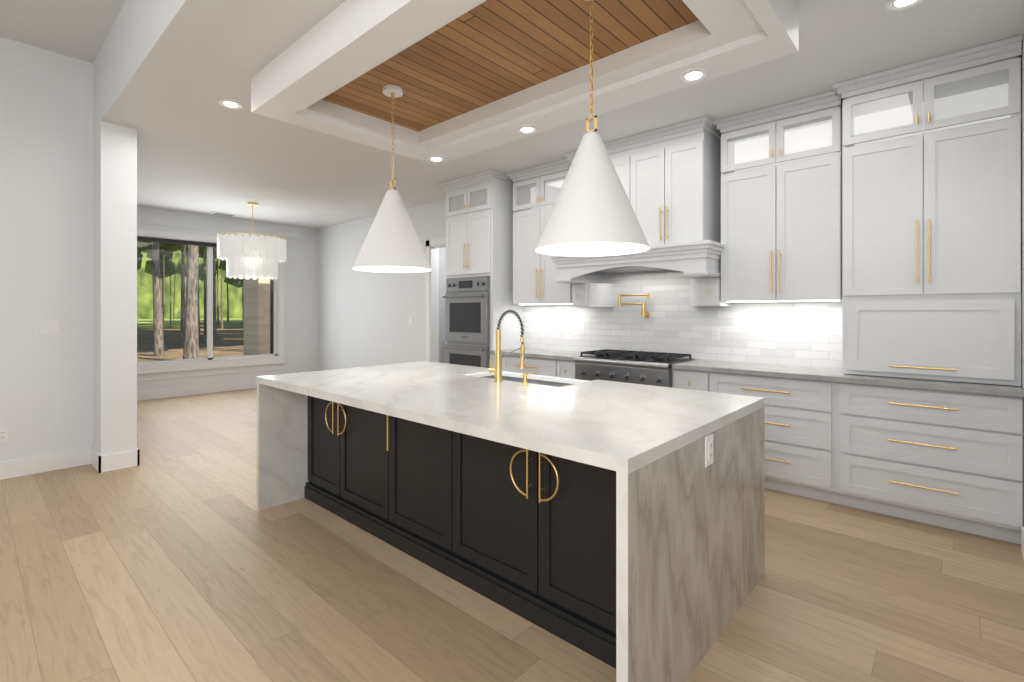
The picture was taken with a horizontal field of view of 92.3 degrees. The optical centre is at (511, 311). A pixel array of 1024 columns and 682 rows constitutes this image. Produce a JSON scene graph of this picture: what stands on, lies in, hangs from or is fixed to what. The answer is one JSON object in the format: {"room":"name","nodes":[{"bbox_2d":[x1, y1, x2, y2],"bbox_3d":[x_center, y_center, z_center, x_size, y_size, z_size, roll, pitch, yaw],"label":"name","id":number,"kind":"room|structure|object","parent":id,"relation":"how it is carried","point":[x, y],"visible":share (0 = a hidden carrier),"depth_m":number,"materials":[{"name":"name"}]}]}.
{"room":"kitchen","nodes":[
{"label":"kitchen","id":0,"kind":"room"},
{"bbox_2d":[0,37,92,461],"bbox_3d":[-5.905,-0.440,2.222,0.150,3.620,6.200,0,0,42],"label":"wall","id":1,"kind":"structure","parent":0,"point":[46,214],"depth_m":4.22,"materials":[{"name":"paint"}]},
{"bbox_2d":[0,427,8,441],"bbox_3d":[-4.173,1.010,4.027,0.009,0.118,0.075,0,0,42],"label":"outlet","id":2,"kind":"object","parent":1,"relation":"attached to","point":[4,434],"visible":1,"depth_m":4.03,"materials":[{"name":"white plastic"}]},
{"bbox_2d":[0,448,89,479],"bbox_3d":[-5.803,1.300,2.211,0.016,0.140,6.020,0,0,42],"label":"baseboard","id":3,"kind":"structure","parent":1,"relation":"attached to","point":[57,461],"depth_m":4.20,"materials":[{"name":"paint"}]},
{"bbox_2d":[40,320,58,333],"bbox_3d":[-3.986,0.135,4.235,0.009,0.118,0.120,0,0,42],"label":"light switch","id":4,"kind":"object","parent":1,"relation":"attached to","point":[49,327],"visible":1,"depth_m":4.23,"materials":[{"name":"white plastic"}]},
{"bbox_2d":[90,448,102,472],"bbox_3d":[-3.646,1.300,4.308,0.376,0.140,0.016,0,0,42],"label":"baseboard","id":5,"kind":"structure","parent":1,"relation":"attached to","point":[96,459],"depth_m":4.25,"materials":[{"name":"paint"}]},
{"bbox_2d":[0,0,124,62],"bbox_3d":[-2.014,-2.300,-1.302,10.650,0.100,6.170,0,0,42],"label":"ceiling","id":6,"kind":"structure","parent":0,"point":[78,29],"depth_m":3.84,"materials":[{"name":"paint"}]},
{"bbox_2d":[93,0,228,130],"bbox_3d":[0.157,-1.940,0.996,10.500,0.620,0.150,0,0,42],"label":"wall","id":7,"kind":"structure","parent":0,"point":[147,44],"depth_m":3.36,"materials":[{"name":"paint"}]},
{"bbox_2d":[137,206,317,391],"bbox_3d":[-5.131,-0.130,8.387,0.150,3.000,4.000,0,0,42],"label":"wall","id":8,"kind":"structure","parent":0,"point":[301,309],"depth_m":9.23,"materials":[{"name":"paint"}]},
{"bbox_2d":[137,380,256,400],"bbox_3d":[-5.059,1.300,8.343,0.016,0.140,3.670,0,0,42],"label":"baseboard","id":9,"kind":"structure","parent":8,"relation":"attached to","point":[202,389],"depth_m":8.12,"materials":[{"name":"paint"}]},
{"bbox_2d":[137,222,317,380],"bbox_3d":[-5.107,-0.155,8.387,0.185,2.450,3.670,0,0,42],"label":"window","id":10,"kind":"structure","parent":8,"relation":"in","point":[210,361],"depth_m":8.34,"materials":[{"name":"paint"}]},
{"bbox_2d":[318,199,445,370],"bbox_3d":[-0.201,-0.130,6.539,9.950,3.000,0.150,0,0,42],"label":"wall","id":11,"kind":"structure","parent":0,"point":[363,318],"depth_m":8.53,"materials":[{"name":"paint"}]},
{"bbox_2d":[426,238,445,362],"bbox_3d":[-0.842,0.150,7.105,1.080,2.440,0.169,0,0,42],"label":"door frame","id":12,"kind":"structure","parent":11,"relation":"attached to","point":[433,246],"depth_m":7.37,"materials":[{"name":"paint"}]},
{"bbox_2d":[511,195,590,306],"bbox_3d":[0.425,-0.665,5.650,0.830,1.150,0.327,0,0,42],"label":"upper cabinet","id":13,"kind":"object","parent":11,"relation":"attached to","point":[537,279],"depth_m":5.54,"materials":[{"name":"white wood"}]},
{"bbox_2d":[567,143,646,258],"bbox_3d":[1.035,-1.070,5.000,0.747,0.988,0.477,0,0,42],"label":"upper cabinet","id":14,"kind":"object","parent":11,"relation":"attached to","point":[622,158],"depth_m":4.64,"materials":[{"name":"white wood"}]},
{"bbox_2d":[635,123,726,254],"bbox_3d":[1.498,-1.070,4.583,0.747,0.988,0.477,0,0,42],"label":"upper cabinet","id":15,"kind":"object","parent":11,"relation":"attached to","point":[677,173],"depth_m":4.32,"materials":[{"name":"white wood"}]},
{"bbox_2d":[719,143,838,302],"bbox_3d":[2.214,-0.665,4.040,0.865,1.150,0.327,0,0,42],"label":"upper cabinet","id":16,"kind":"object","parent":11,"relation":"attached to","point":[833,277],"depth_m":3.90,"materials":[{"name":"white wood"}]},
{"bbox_2d":[839,99,1020,294],"bbox_3d":[2.847,-0.673,3.389,0.896,1.135,0.447,0,0,42],"label":"upper cabinet","id":17,"kind":"object","parent":11,"relation":"attached to","point":[927,206],"depth_m":3.19,"materials":[{"name":"white wood"}]},
{"bbox_2d":[439,247,445,362],"bbox_3d":[-1.323,-0.080,8.619,0.100,2.900,1.440,0,0,42],"label":"door","id":18,"kind":"structure","parent":0,"point":[442,275],"depth_m":8.64,"materials":[{"name":"paint"}]},
{"bbox_2d":[0,388,1023,681],"bbox_3d":[-2.311,1.400,2.888,16.700,0.060,12.000,0,0,42],"label":"floor","id":19,"kind":"structure","parent":0,"point":[176,554],"depth_m":2.37,"materials":[{"name":"brown wood"}]},
{"bbox_2d":[93,121,136,455],"bbox_3d":[-3.570,-0.130,4.419,0.380,3.000,0.250,0,0,42],"label":"column","id":20,"kind":"structure","parent":19,"relation":"on","point":[114,288],"depth_m":4.29,"materials":[{"name":"paint"}]},
{"bbox_2d":[126,448,139,465],"bbox_3d":[-3.475,1.300,4.512,0.396,0.140,0.016,0,0,42],"label":"baseboard","id":21,"kind":"structure","parent":19,"relation":"on","point":[133,456],"depth_m":4.36,"materials":[{"name":"paint"}]},
{"bbox_2d":[442,175,526,367],"bbox_3d":[-0.366,-0.097,6.169,0.840,2.933,0.616,0,0,42],"label":"tall cabinet","id":22,"kind":"object","parent":19,"relation":"on","point":[478,211],"depth_m":5.88,"materials":[{"name":"white wood"}]},
{"bbox_2d":[257,365,764,681],"bbox_3d":[-0.217,0.932,2.996,2.869,0.875,1.462,0,0,42],"label":"kitchen island","id":23,"kind":"object","parent":19,"relation":"on","point":[619,527],"depth_m":2.21,"materials":[{"name":"stone"}]},
{"bbox_2d":[488,309,532,384],"bbox_3d":[-0.011,0.216,3.114,0.346,0.468,0.074,0,0,42],"label":"faucet","id":24,"kind":"object","parent":23,"relation":"on","point":[497,370],"depth_m":3.15,"materials":[{"name":"gold metal"}]},
{"bbox_2d":[704,433,713,467],"bbox_3d":[0.799,0.560,1.986,0.010,0.120,0.080,0,0,42],"label":"outlet","id":25,"kind":"object","parent":23,"relation":"attached to","point":[708,437],"depth_m":1.97,"materials":[{"name":"white plastic"}]},
{"bbox_2d":[487,347,570,376],"bbox_3d":[0.301,0.907,5.550,0.980,0.925,0.642,0,0,42],"label":"base cabinet","id":26,"kind":"object","parent":19,"relation":"on","point":[537,360],"depth_m":5.42,"materials":[{"name":"white wood"}]},
{"bbox_2d":[555,351,602,379],"bbox_3d":[0.723,0.907,5.170,0.391,0.925,0.642,0,0,42],"label":"base cabinet","id":27,"kind":"object","parent":19,"relation":"on","point":[566,366],"depth_m":4.98,"materials":[{"name":"white wood"}]},
{"bbox_2d":[579,351,698,387],"bbox_3d":[1.189,0.907,4.751,1.090,0.925,0.642,0,0,42],"label":"range","id":28,"kind":"object","parent":19,"relation":"on","point":[617,366],"depth_m":4.47,"materials":[{"name":"silver metal"}]},
{"bbox_2d":[675,359,726,390],"bbox_3d":[1.647,0.907,4.338,0.368,0.925,0.642,0,0,42],"label":"base cabinet","id":29,"kind":"object","parent":19,"relation":"on","point":[691,375],"depth_m":4.15,"materials":[{"name":"white wood"}]},
{"bbox_2d":[707,359,838,502],"bbox_3d":[2.088,0.907,3.941,0.930,0.925,0.642,0,0,42],"label":"base cabinet","id":30,"kind":"object","parent":19,"relation":"on","point":[799,397],"depth_m":3.64,"materials":[{"name":"white wood"}]},
{"bbox_2d":[835,371,1023,543],"bbox_3d":[2.774,0.907,3.323,0.916,0.925,0.642,0,0,42],"label":"base cabinet","id":31,"kind":"object","parent":19,"relation":"on","point":[946,453],"depth_m":3.10,"materials":[{"name":"white wood"}]},
{"bbox_2d":[490,347,1023,397],"bbox_3d":[1.539,0.470,4.462,4.276,0.040,0.602,0,0,42],"label":"countertop","id":32,"kind":"structure","parent":31,"relation":"on","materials":[{"name":"stone"}]},
{"bbox_2d":[839,291,1020,382],"bbox_3d":[2.843,0.169,3.385,0.896,0.550,0.459,0,0,42],"label":"appliance garage","id":33,"kind":"object","parent":32,"relation":"on","point":[975,336],"depth_m":3.18,"materials":[{"name":"white wood"}]},
{"bbox_2d":[123,0,1023,228],"bbox_3d":[0.130,-1.680,3.731,14.200,0.100,3.880,0,0,42],"label":"ceiling","id":34,"kind":"structure","parent":0,"point":[200,150],"depth_m":4.06,"materials":[{"name":"paint"}]},
{"bbox_2d":[210,211,236,216],"bbox_3d":[-4.802,-1.621,8.192,0.240,0.015,0.350,0,0,42],"label":"ceiling vent","id":35,"kind":"object","parent":34,"relation":"in","point":[223,214],"visible":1,"depth_m":8.17,"materials":[{"name":"metal"}]},
{"bbox_2d":[218,99,243,108],"bbox_3d":[-2.206,-1.626,3.857,0.176,0.008,0.176,0,0,42],"label":"recessed light","id":36,"kind":"object","parent":34,"relation":"in","point":[230,104],"visible":1,"depth_m":3.85,"materials":[{"name":"paint"}]},
{"bbox_2d":[217,202,286,279],"bbox_3d":[-3.892,-1.065,7.380,0.923,1.130,0.920,0,0,42],"label":"chandelier","id":37,"kind":"object","parent":34,"relation":"hanging from","point":[253,256],"visible":1,"depth_m":7.06,"materials":[{"name":"white glass"}]},
{"bbox_2d":[322,0,698,131],"bbox_3d":[-0.210,-1.583,3.002,2.470,0.095,0.980,0,0,42],"label":"ceiling panel","id":38,"kind":"object","parent":34,"relation":"attached to","point":[484,53],"visible":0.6,"depth_m":2.91,"materials":[{"name":"brown wood"}]},
{"bbox_2d":[352,85,431,272],"bbox_3d":[-0.822,-0.912,3.391,0.532,1.245,0.532,0,0,42],"label":"pendant light","id":39,"kind":"object","parent":38,"relation":"hanging from","point":[392,244],"visible":1,"depth_m":3.27,"materials":[{"name":"paint"}]},
{"bbox_2d":[535,0,649,255],"bbox_3d":[0.374,-0.912,2.314,0.532,1.245,0.532,0,0,42],"label":"pendant light","id":40,"kind":"object","parent":38,"relation":"hanging from","point":[592,213],"visible":1,"depth_m":2.18,"materials":[{"name":"paint"}]},
{"bbox_2d":[251,0,798,164],"bbox_3d":[-0.143,-1.510,3.028,3.025,0.240,1.650,0,0,42],"label":"ceiling tray frame","id":41,"kind":"structure","parent":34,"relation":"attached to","point":[344,42],"depth_m":2.84,"materials":[{"name":"paint"}]},
{"bbox_2d":[308,101,416,145],"bbox_3d":[-1.150,-1.530,3.841,0.050,0.200,0.960,0,0,42],"label":"trim","id":42,"kind":"structure","parent":41,"relation":"attached to","point":[329,110],"depth_m":3.82,"materials":[{"name":"paint"}]},
{"bbox_2d":[301,0,486,111],"bbox_3d":[-0.490,-1.530,2.557,2.750,0.200,0.055,0,0,42],"label":"trim","id":43,"kind":"structure","parent":41,"relation":"attached to","point":[317,104],"depth_m":2.89,"materials":[{"name":"paint"}]},
{"bbox_2d":[427,156,445,161],"bbox_3d":[-0.687,-1.386,4.467,0.176,0.008,0.176,0,0,42],"label":"recessed light","id":44,"kind":"object","parent":41,"relation":"attached to","point":[436,158],"visible":1,"depth_m":4.46,"materials":[{"name":"paint"}]},
{"bbox_2d":[516,125,538,133],"bbox_3d":[0.115,-1.386,3.745,0.176,0.008,0.176,0,0,42],"label":"recessed light","id":45,"kind":"object","parent":41,"relation":"attached to","point":[527,129],"visible":1,"depth_m":3.74,"materials":[{"name":"paint"}]},
{"bbox_2d":[417,20,763,148],"bbox_3d":[0.232,-1.530,3.358,2.750,0.200,0.140,0,0,42],"label":"trim","id":46,"kind":"structure","parent":41,"relation":"attached to","point":[684,42],"depth_m":3.08,"materials":[{"name":"paint"}]},
{"bbox_2d":[678,68,709,82],"bbox_3d":[1.067,-1.386,2.888,0.176,0.008,0.176,0,0,42],"label":"recessed light","id":47,"kind":"object","parent":41,"relation":"attached to","point":[693,75],"visible":1,"depth_m":2.88,"materials":[{"name":"paint"}]},
{"bbox_2d":[682,0,756,39],"bbox_3d":[0.789,-1.530,2.094,0.230,0.200,0.960,0,0,42],"label":"trim","id":48,"kind":"structure","parent":41,"relation":"attached to","point":[718,23],"depth_m":2.37,"materials":[{"name":"paint"}]},
{"bbox_2d":[885,0,923,11],"bbox_3d":[2.060,-1.626,2.572,0.176,0.008,0.176,0,0,42],"label":"recessed light","id":49,"kind":"object","parent":34,"relation":"in","point":[895,5],"visible":1,"depth_m":2.60,"materials":[{"name":"paint"}]},
{"bbox_2d":[1020,33,1023,526],"bbox_3d":[2.181,-0.130,1.885,0.120,3.000,3.880,0,0,42],"label":"wall","id":50,"kind":"structure","parent":0,"point":[1022,221],"depth_m":2.92,"materials":[{"name":"paint"}]},
{"bbox_2d":[1021,526,1023,558],"bbox_3d":[1.880,1.300,1.651,0.016,0.140,3.130,0,0,42],"label":"baseboard","id":51,"kind":"structure","parent":50,"relation":"attached to","point":[1022,528],"depth_m":2.77,"materials":[{"name":"paint"}]},
{"label":"outside","id":52,"kind":"structure","parent":0,"visible":0},
{"bbox_2d":[137,326,243,361],"bbox_3d":[-45.517,1.770,61.168,130.490,0.100,190.000,0,0,42],"label":"ground","id":53,"kind":"structure","parent":52,"point":[175,354],"depth_m":25.79,"materials":[{"name":"brown soil"}]},
{"bbox_2d":[137,318,243,328],"bbox_3d":[-65.021,1.695,78.729,78.000,0.050,190.000,0,0,42],"label":"lawn","id":54,"kind":"structure","parent":53,"relation":"on","point":[176,322],"depth_m":70.48,"materials":[{"name":"green plant"}]},
{"bbox_2d":[137,240,243,358],"bbox_3d":[-28.084,-9.714,56.983,88.710,22.992,50.088,0,0,42],"label":"trees","id":55,"kind":"object","parent":53,"relation":"on","point":[158,311],"depth_m":25.00,"materials":[{"name":"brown plant"}]},
{"bbox_2d":[244,278,273,355],"bbox_3d":[-4.999,-0.155,10.738,0.800,3.750,1.330,0,0,42],"label":"brick wall","id":56,"kind":"structure","parent":53,"relation":"on","point":[260,318],"depth_m":10.14,"materials":[{"name":"brown brick"}]},
{"bbox_2d":[137,250,243,318],"bbox_3d":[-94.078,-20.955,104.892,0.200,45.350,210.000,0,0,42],"label":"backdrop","id":57,"kind":"structure","parent":52,"point":[235,305],"depth_m":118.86,"materials":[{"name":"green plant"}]}
]}

